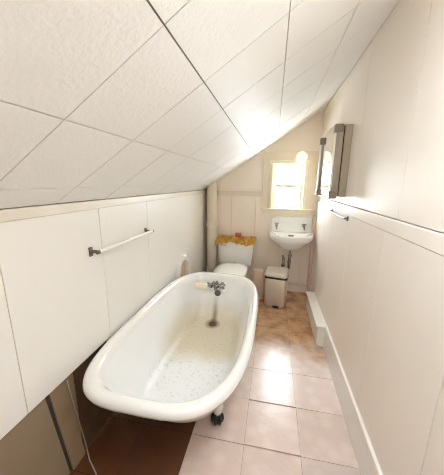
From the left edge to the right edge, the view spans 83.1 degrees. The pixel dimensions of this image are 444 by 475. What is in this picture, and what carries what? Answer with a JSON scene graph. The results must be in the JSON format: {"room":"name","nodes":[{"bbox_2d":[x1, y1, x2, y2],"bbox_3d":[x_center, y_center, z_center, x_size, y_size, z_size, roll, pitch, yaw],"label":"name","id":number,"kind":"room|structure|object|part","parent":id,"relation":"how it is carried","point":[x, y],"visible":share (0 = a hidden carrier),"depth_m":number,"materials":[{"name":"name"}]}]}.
{"room":"bathroom","nodes":[
{"label":"bathroom","id":0,"kind":"room"},
{"bbox_2d":[0,190,205,474],"bbox_3d":[-0.702,0.450,1.355,0.100,1.328,4.529,3,13,11],"label":"wall","id":1,"kind":"structure","parent":0,"point":[59,303],"depth_m":1.11,"materials":[{"name":"white paint"}]},
{"bbox_2d":[45,396,72,471],"bbox_3d":[-0.749,0.903,1.152,0.003,0.526,0.078,3,13,11],"label":"trim","id":2,"kind":"structure","parent":1,"relation":"attached to","point":[47,397],"depth_m":1.15,"materials":[{"name":"brown"}]},
{"bbox_2d":[48,380,85,468],"bbox_3d":[-0.735,0.893,1.196,0.012,0.526,0.142,3,13,11],"label":"board","id":3,"kind":"object","parent":1,"relation":"attached to","point":[59,397],"visible":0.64,"depth_m":1.19,"materials":[{"name":"paint"}]},
{"bbox_2d":[66,380,96,474],"bbox_3d":[-0.622,0.921,1.141,0.060,0.499,0.316,-10,16,-40],"label":"cord","id":4,"kind":"object","parent":1,"relation":"hanging from","point":[66,380],"visible":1,"depth_m":1.25,"materials":[{"name":"beige plastic"}]},
{"bbox_2d":[73,341,113,451],"bbox_3d":[-0.700,0.853,1.386,0.005,0.528,0.249,3,13,11],"label":"wall panel","id":5,"kind":"object","parent":1,"relation":"attached to","point":[92,417],"depth_m":1.33,"materials":[{"name":"brown wood"}]},
{"bbox_2d":[0,190,204,222],"bbox_3d":[-0.641,-0.155,1.211,0.012,0.041,4.329,3,13,11],"label":"trim","id":6,"kind":"structure","parent":1,"relation":"attached to","point":[6,215],"depth_m":1.11,"materials":[{"name":"beige paint"}]},
{"bbox_2d":[88,228,153,256],"bbox_3d":[-0.568,0.014,1.502,0.062,0.048,0.591,3,13,11],"label":"towel bar","id":7,"kind":"object","parent":1,"relation":"attached to","point":[91,251],"visible":1,"depth_m":1.36,"materials":[{"name":"metal"}]},
{"bbox_2d":[176,256,190,278],"bbox_3d":[-0.390,0.334,2.552,0.041,0.288,0.345,3,13,11],"label":"wall holder","id":8,"kind":"object","parent":1,"relation":"attached to","point":[183,267],"visible":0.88,"depth_m":2.56,"materials":[{"name":"white ceramic"}]},
{"bbox_3d":[-0.411,0.339,2.526,0.005,0.230,0.235,3,13,11],"label":"panel","id":9,"kind":"part","parent":8,"relation":"part of","materials":[{"name":"beige"}]},
{"bbox_2d":[0,0,398,208],"bbox_3d":[0.020,-0.611,0.975,1.618,1.077,4.529,3,13,11],"label":"ceiling","id":10,"kind":"structure","parent":0,"point":[100,99],"depth_m":0.76,"materials":[{"name":"tile"}]},
{"bbox_2d":[69,290,360,474],"bbox_3d":[0.042,1.165,1.356,1.550,0.064,4.529,3,13,11],"label":"floor","id":11,"kind":"structure","parent":0,"point":[284,416],"depth_m":1.46,"materials":[{"name":"tile"}]},
{"bbox_2d":[82,272,258,425],"bbox_3d":[-0.169,0.763,1.741,0.796,0.559,1.520,3,13,11],"label":"bathtub","id":12,"kind":"object","parent":11,"relation":"on","point":[186,351],"visible":1,"depth_m":1.64,"materials":[{"name":"beige ceramic"}]},
{"bbox_2d":[104,279,248,401],"bbox_3d":[-0.168,0.707,1.729,0.660,0.344,1.361,3,13,11],"label":"basin","id":13,"kind":"object","parent":12,"relation":"in","point":[189,342],"depth_m":1.79,"materials":[{"name":"ceramic"}]},
{"bbox_2d":[194,282,207,288],"bbox_3d":[-0.186,0.438,2.288,0.126,0.038,0.062,3,13,11],"label":"soap dish","id":14,"kind":"object","parent":12,"relation":"attached to","point":[201,285],"visible":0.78,"depth_m":2.26,"materials":[{"name":"beige ceramic"}]},
{"bbox_2d":[207,281,225,290],"bbox_3d":[-0.049,0.428,2.274,0.178,0.074,0.138,3,13,11],"label":"faucet","id":15,"kind":"object","parent":12,"relation":"on","point":[216,285],"depth_m":2.28,"materials":[{"name":"silver metal"}]},
{"bbox_3d":[-0.041,0.515,2.318,0.060,0.060,0.014,3,13,11],"label":"overflow plate","id":16,"kind":"part","parent":12,"relation":"part of","materials":[{"name":"metal"}]},
{"bbox_3d":[-0.033,0.988,1.479,0.091,0.125,0.078,3,13,11],"label":"leg","id":17,"kind":"part","parent":12,"relation":"part of","materials":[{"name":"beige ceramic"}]},
{"bbox_2d":[205,189,206,266],"bbox_3d":[-0.209,0.017,3.378,0.024,1.318,0.024,3,13,11],"label":"riser pipe","id":18,"kind":"object","parent":11,"relation":"on","point":[205,189],"visible":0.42,"depth_m":3.30,"materials":[{"name":"metal"}]},
{"bbox_2d":[206,181,217,271],"bbox_3d":[-0.133,-0.016,3.297,0.152,1.418,0.152,3,13,11],"label":"pipe","id":19,"kind":"object","parent":11,"relation":"on","point":[211,223],"visible":0.8,"depth_m":3.22,"materials":[{"name":"beige paint"}]},
{"bbox_2d":[214,242,253,276],"bbox_3d":[0.123,0.415,3.017,0.488,0.700,0.781,3,13,11],"label":"toilet","id":20,"kind":"object","parent":11,"relation":"on","point":[235,259],"visible":0.53,"depth_m":3.14,"materials":[{"name":"white ceramic"}]},
{"bbox_3d":[0.098,0.374,2.876,0.372,0.028,0.518,3,13,11],"label":"lid","id":21,"kind":"part","parent":20,"relation":"part of","materials":[{"name":"white plastic"}]},
{"bbox_2d":[215,235,255,245],"bbox_3d":[0.179,0.048,3.206,0.504,0.116,0.237,3,13,11],"label":"cloth","id":22,"kind":"object","parent":20,"relation":"on","point":[221,239],"visible":0.95,"depth_m":3.12,"materials":[{"name":"yellow fabric"}]},
{"bbox_3d":[0.181,0.195,3.255,0.464,0.308,0.196,3,13,11],"label":"tank","id":23,"kind":"part","parent":20,"relation":"part of","materials":[{"name":"white ceramic"}]},
{"bbox_2d":[251,268,264,297],"bbox_3d":[0.454,0.564,3.160,0.172,0.352,0.162,3,13,11],"label":"paper bag","id":24,"kind":"object","parent":11,"relation":"on","point":[258,279],"visible":0.8,"depth_m":3.09,"materials":[{"name":"beige paper"}]},
{"bbox_2d":[264,266,288,307],"bbox_3d":[0.631,0.575,2.927,0.258,0.434,0.240,5,13,21],"label":"waste bin","id":25,"kind":"object","parent":11,"relation":"on","point":[276,277],"visible":1,"depth_m":2.85,"materials":[{"name":"beige metal"}]},
{"bbox_3d":[0.637,0.396,2.898,0.258,0.072,0.216,5,13,20],"label":"lid","id":26,"kind":"part","parent":25,"relation":"part of","materials":[{"name":"beige metal"}]},
{"bbox_2d":[205,109,324,283],"bbox_3d":[0.474,-0.442,3.238,1.590,2.286,0.124,3,13,11],"label":"wall","id":27,"kind":"structure","parent":0,"point":[243,215],"depth_m":3.22,"materials":[{"name":"beige paint"}]},
{"bbox_2d":[217,191,261,195],"bbox_3d":[0.143,-0.567,3.208,0.740,0.060,0.015,3,13,11],"label":"trim","id":28,"kind":"structure","parent":27,"relation":"attached to","point":[228,193],"depth_m":3.18,"materials":[{"name":"beige paint"}]},
{"bbox_2d":[261,151,318,214],"bbox_3d":[0.830,-0.664,3.089,0.651,0.746,0.175,3,13,11],"label":"window","id":29,"kind":"structure","parent":27,"relation":"in","point":[274,159],"depth_m":3.04,"materials":[{"name":"beige paint"}]},
{"bbox_3d":[0.808,-0.509,3.119,0.366,0.298,0.030,3,13,11],"label":"sash","id":30,"kind":"part","parent":29,"relation":"part of","materials":[{"name":"glass"}]},
{"bbox_3d":[0.827,-0.335,3.161,0.651,0.072,0.175,3,13,11],"label":"sill","id":31,"kind":"part","parent":29,"relation":"part of","materials":[{"name":"beige paint"}]},
{"bbox_3d":[0.817,-0.761,3.099,0.366,0.282,0.030,3,13,11],"label":"sash","id":32,"kind":"part","parent":29,"relation":"part of","materials":[{"name":"glass"}]},
{"bbox_3d":[0.810,-0.647,3.096,0.457,0.583,0.136,3,13,11],"label":"frame","id":33,"kind":"part","parent":29,"relation":"part of","materials":[{"name":"beige paint"}]},
{"bbox_2d":[270,216,311,231],"bbox_3d":[0.863,-0.163,3.138,0.494,0.190,0.031,3,13,11],"label":"backsplash","id":34,"kind":"structure","parent":27,"relation":"attached to","point":[291,224],"depth_m":3.12,"materials":[{"name":"white ceramic"}]},
{"bbox_2d":[269,216,313,268],"bbox_3d":[0.827,0.100,3.026,0.530,0.657,0.370,3,13,11],"label":"sink","id":35,"kind":"object","parent":27,"relation":"attached to","point":[289,233],"visible":0.94,"depth_m":3.07,"materials":[{"name":"white ceramic"}]},
{"bbox_2d":[269,230,313,250],"bbox_3d":[0.827,0.057,3.014,0.530,0.203,0.367,3,13,11],"label":"basin","id":36,"kind":"object","parent":35,"relation":"in","point":[291,240],"depth_m":2.92,"materials":[{"name":"white ceramic"}]},
{"bbox_2d":[287,284,306,292],"bbox_3d":[0.451,0.638,3.405,1.390,0.105,0.017,3,13,11],"label":"baseboard","id":37,"kind":"structure","parent":27,"relation":"attached to","point":[294,288],"depth_m":3.29,"materials":[{"name":"beige paint"}]},
{"bbox_2d":[288,281,306,285],"bbox_3d":[0.771,0.589,3.300,0.712,0.050,0.041,3,13,11],"label":"pipe","id":38,"kind":"object","parent":27,"relation":"attached to","point":[291,283],"visible":0.46,"depth_m":3.24,"materials":[{"name":"beige metal"}]},
{"bbox_2d":[296,151,307,162],"bbox_3d":[0.916,-0.923,2.880,0.128,0.128,0.145,3,13,11],"label":"wall lamp","id":39,"kind":"object","parent":27,"relation":"attached to","point":[302,156],"visible":1,"depth_m":2.83,"materials":[{"name":"glass"}]},
{"bbox_2d":[310,0,443,474],"bbox_3d":[0.760,0.065,0.968,0.106,2.272,4.529,3,13,11],"label":"wall","id":40,"kind":"structure","parent":0,"point":[379,293],"depth_m":1.06,"materials":[{"name":"white paint"}]},
{"bbox_2d":[306,215,316,291],"bbox_3d":[1.121,0.232,3.144,0.038,1.020,0.082,3,13,11],"label":"trim","id":41,"kind":"structure","parent":40,"relation":"attached to","point":[314,216],"depth_m":3.11,"materials":[{"name":"beige wood"}]},
{"bbox_2d":[306,291,326,346],"bbox_3d":[0.929,0.787,2.518,0.090,0.200,0.735,3,13,11],"label":"trim","id":42,"kind":"structure","parent":40,"relation":"attached to","point":[316,318],"depth_m":2.35,"materials":[{"name":"white paint"}]},
{"bbox_2d":[315,123,353,198],"bbox_3d":[0.904,-0.612,2.073,0.117,0.542,0.623,3,13,11],"label":"medicine cabinet","id":43,"kind":"object","parent":40,"relation":"attached to","point":[335,148],"visible":1,"depth_m":1.81,"materials":[{"name":"beige metal"}]},
{"bbox_2d":[316,145,321,188],"bbox_3d":[0.913,-0.662,2.358,0.012,0.420,0.032,3,13,11],"label":"diffuser","id":44,"kind":"object","parent":43,"relation":"attached to","point":[320,154],"depth_m":2.35,"materials":[{"name":"white"}]},
{"bbox_2d":[319,126,333,193],"bbox_3d":[0.875,-0.625,2.076,0.008,0.518,0.525,3,13,11],"label":"mirror","id":45,"kind":"object","parent":43,"relation":"attached to","point":[326,146],"depth_m":2.13,"materials":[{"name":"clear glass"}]},
{"bbox_3d":[0.891,-0.604,2.078,0.028,0.495,0.619,3,13,11],"label":"door","id":46,"kind":"part","parent":43,"relation":"part of","materials":[{"name":"silver metal"}]},
{"bbox_2d":[329,133,336,190],"bbox_3d":[0.800,-0.543,1.812,0.012,0.420,0.032,3,13,11],"label":"diffuser","id":47,"kind":"object","parent":43,"relation":"attached to","point":[334,154],"depth_m":1.80,"materials":[{"name":"white"}]},
{"bbox_2d":[328,209,348,220],"bbox_3d":[0.894,-0.180,1.947,0.035,0.033,0.516,3,13,11],"label":"towel bar","id":48,"kind":"object","parent":40,"relation":"attached to","point":[331,210],"visible":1,"depth_m":1.82,"materials":[{"name":"metal"}]},
{"bbox_2d":[323,326,382,474],"bbox_3d":[0.578,1.188,0.647,0.026,0.212,3.175,3,13,11],"label":"baseboard","id":49,"kind":"structure","parent":40,"relation":"attached to","point":[367,461],"depth_m":1.41,"materials":[{"name":"beige paint"}]},
{"bbox_2d":[322,198,443,255],"bbox_3d":[0.683,0.025,0.751,0.038,0.060,3.900,3,13,11],"label":"trim","id":50,"kind":"structure","parent":40,"relation":"attached to","point":[433,240],"depth_m":1.02,"materials":[{"name":"beige paint"}]}
]}

